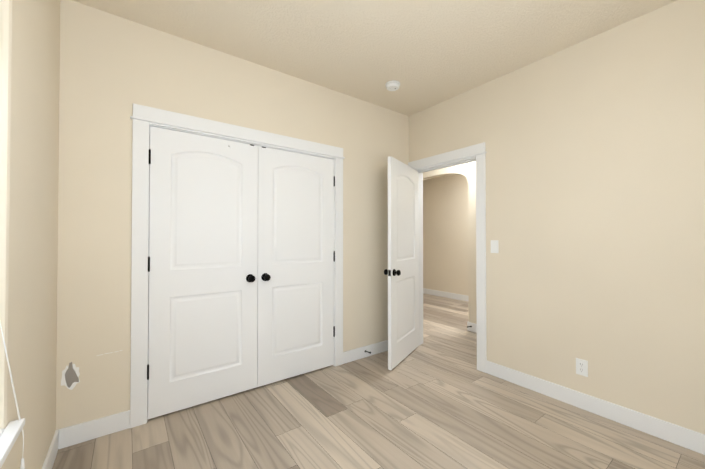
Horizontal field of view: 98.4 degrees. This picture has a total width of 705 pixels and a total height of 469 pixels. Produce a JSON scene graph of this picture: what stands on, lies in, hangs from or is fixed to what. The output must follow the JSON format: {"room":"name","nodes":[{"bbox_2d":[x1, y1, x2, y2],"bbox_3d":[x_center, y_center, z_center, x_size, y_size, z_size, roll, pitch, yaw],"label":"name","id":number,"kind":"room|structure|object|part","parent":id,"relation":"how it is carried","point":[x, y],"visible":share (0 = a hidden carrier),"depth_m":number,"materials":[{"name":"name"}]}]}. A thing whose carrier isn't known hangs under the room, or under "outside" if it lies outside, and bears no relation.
{"room":"empty bedroom","nodes":[
{"label":"empty bedroom","id":0,"kind":"room"},
{"bbox_2d":[0,0,59,468],"bbox_3d":[-1.723,-0.083,1.637,0.160,2.700,6.720,0,-1,-37],"label":"wall","id":1,"kind":"structure","parent":0,"point":[29,91],"depth_m":1.28,"materials":[{"name":"paint"}]},
{"bbox_2d":[0,418,24,468],"bbox_3d":[-0.762,0.666,0.424,0.130,0.025,1.590,0,-1,-37],"label":"window sill","id":2,"kind":"structure","parent":1,"relation":"attached to","point":[10,433],"depth_m":1.00,"materials":[{"name":"white wood"}]},
{"bbox_2d":[42,429,58,468],"bbox_3d":[-0.736,1.196,0.437,0.014,0.115,3.400,0,-1,-37],"label":"baseboard","id":3,"kind":"structure","parent":1,"relation":"attached to","point":[48,463],"depth_m":1.65,"materials":[{"name":"white wood"}]},
{"bbox_2d":[56,0,408,429],"bbox_3d":[-0.592,-0.070,2.748,3.300,2.700,0.122,0,-1,-37],"label":"wall","id":4,"kind":"structure","parent":0,"point":[113,68],"depth_m":2.01,"materials":[{"name":"paint"}]},
{"bbox_2d":[58,410,129,448],"bbox_3d":[-1.602,1.213,1.902,0.341,0.115,0.014,0,-1,-37],"label":"baseboard","id":5,"kind":"structure","parent":4,"relation":"attached to","point":[87,430],"depth_m":1.89,"materials":[{"name":"white wood"}]},
{"bbox_2d":[147,126,257,418],"bbox_3d":[-1.083,0.259,2.288,0.758,2.003,0.102,0,-1,-37],"label":"closet door","id":6,"kind":"structure","parent":4,"relation":"in","point":[203,266],"depth_m":2.27,"materials":[{"name":"white wood"}]},
{"bbox_2d":[130,103,344,427],"bbox_3d":[-0.822,0.258,2.575,1.546,2.040,0.120,0,-1,-37],"label":"door frame","id":7,"kind":"structure","parent":4,"relation":"attached to","point":[148,225],"depth_m":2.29,"materials":[{"name":"white wood"}]},
{"bbox_2d":[257,146,334,386],"bbox_3d":[-0.471,0.264,2.741,0.758,2.003,0.102,0,-1,-37],"label":"closet door","id":8,"kind":"structure","parent":4,"relation":"in","point":[295,307],"depth_m":2.73,"materials":[{"name":"white wood"}]},
{"bbox_2d":[343,340,387,363],"bbox_3d":[0.283,1.229,3.300,0.951,0.115,0.014,0,-1,-37],"label":"baseboard","id":9,"kind":"structure","parent":4,"relation":"attached to","point":[361,353],"depth_m":3.17,"materials":[{"name":"white wood"}]},
{"bbox_2d":[72,0,676,115],"bbox_3d":[0.626,-1.462,3.395,6.010,0.100,6.720,0,-1,-37],"label":"ceiling","id":10,"kind":"structure","parent":0,"point":[426,54],"depth_m":2.16,"materials":[{"name":"beige paint"}]},
{"bbox_2d":[385,80,399,90],"bbox_3d":[0.380,-1.397,2.871,0.140,0.044,0.140,0,-1,-37],"label":"smoke detector","id":11,"kind":"object","parent":10,"relation":"attached to","point":[393,85],"visible":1,"depth_m":2.83,"materials":[{"name":"white plastic"}]},
{"bbox_2d":[52,293,704,468],"bbox_3d":[0.626,1.327,3.363,6.010,0.080,6.720,0,-1,-37],"label":"floor","id":12,"kind":"structure","parent":0,"point":[436,399],"depth_m":2.00,"materials":[{"name":"brown wood"}]},
{"bbox_2d":[423,174,468,295],"bbox_3d":[2.992,-0.043,5.133,0.120,2.700,6.720,0,-1,-37],"label":"wall","id":13,"kind":"structure","parent":0,"point":[445,233],"depth_m":6.33,"materials":[{"name":"paint"}]},
{"bbox_2d":[423,288,468,301],"bbox_3d":[2.938,1.249,5.078,0.014,0.115,6.480,0,-1,-37],"label":"baseboard","id":14,"kind":"structure","parent":13,"relation":"attached to","point":[447,294],"depth_m":6.37,"materials":[{"name":"white wood"}]},
{"bbox_2d":[423,161,476,323],"bbox_3d":[1.643,-0.054,4.132,0.120,2.700,6.720,0,-1,-37],"label":"wall","id":15,"kind":"structure","parent":0,"point":[467,171],"depth_m":4.09,"materials":[{"name":"paint"}]},
{"bbox_2d":[467,322,476,332],"bbox_3d":[2.538,1.223,2.798,0.014,0.115,3.294,0,-1,-37],"label":"baseboard","id":16,"kind":"structure","parent":15,"relation":"attached to","point":[473,328],"depth_m":4.05,"materials":[{"name":"white wood"}]},
{"bbox_2d":[409,0,704,433],"bbox_3d":[0.815,-0.061,3.519,0.120,2.700,6.720,0,-1,-37],"label":"wall","id":17,"kind":"structure","parent":0,"point":[595,187],"depth_m":2.14,"materials":[{"name":"paint"}]},
{"bbox_2d":[384,156,418,369],"bbox_3d":[0.547,0.269,3.183,0.169,2.003,0.780,0,-1,31],"label":"door","id":18,"kind":"structure","parent":17,"relation":"in","point":[402,271],"depth_m":3.09,"materials":[{"name":"white wood"}]},
{"bbox_2d":[408,142,486,372],"bbox_3d":[1.008,0.215,3.255,0.184,2.142,0.982,0,-1,-37],"label":"door frame","id":19,"kind":"structure","parent":17,"relation":"attached to","point":[478,151],"depth_m":2.88,"materials":[{"name":"white wood"}]},
{"bbox_3d":[1.069,0.216,3.300,0.032,2.142,0.982,0,-1,-37],"label":"hall door trim","id":20,"kind":"part","parent":19,"relation":"part of","materials":[{"name":"white wood"}]},
{"bbox_2d":[491,240,498,252],"bbox_3d":[1.290,0.111,2.767,0.011,0.116,0.072,0,-1,-37],"label":"light switch","id":21,"kind":"object","parent":17,"relation":"attached to","point":[494,246],"visible":1,"depth_m":2.76,"materials":[{"name":"white plastic"}]},
{"bbox_2d":[576,358,587,376],"bbox_3d":[1.681,0.974,2.231,0.009,0.116,0.072,0,-1,-37],"label":"electrical outlet","id":22,"kind":"object","parent":17,"relation":"attached to","point":[582,367],"visible":1,"depth_m":2.23,"materials":[{"name":"white plastic"}]},
{"bbox_2d":[486,360,704,454],"bbox_3d":[1.966,1.212,1.840,0.014,0.115,2.437,0,-1,-37],"label":"baseboard","id":23,"kind":"structure","parent":17,"relation":"attached to","point":[674,433],"depth_m":2.10,"materials":[{"name":"white wood"}]},
{"bbox_3d":[-0.787,-0.777,0.421,0.057,0.197,1.492,0,-1,-37],"label":"blind headrail","id":24,"kind":"object","parent":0,"visible":0},
{"bbox_2d":[0,321,23,450],"bbox_3d":[-1.005,0.063,0.806,0.068,1.490,0.696,0,-1,-37],"label":"blind cord","id":25,"kind":"object","parent":24,"relation":"hanging from","point":[11,377],"visible":0.73,"depth_m":1.01,"materials":[{"name":"white fabric"}]},
{"bbox_2d":[20,458,24,468],"bbox_3d":[-1.187,0.830,1.095,0.014,0.050,0.013,0,-1,-37],"label":"cord tassel","id":26,"kind":"object","parent":25,"relation":"hanging from","point":[22,465],"visible":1,"depth_m":1.09,"materials":[{"name":"white plastic"}]}
]}

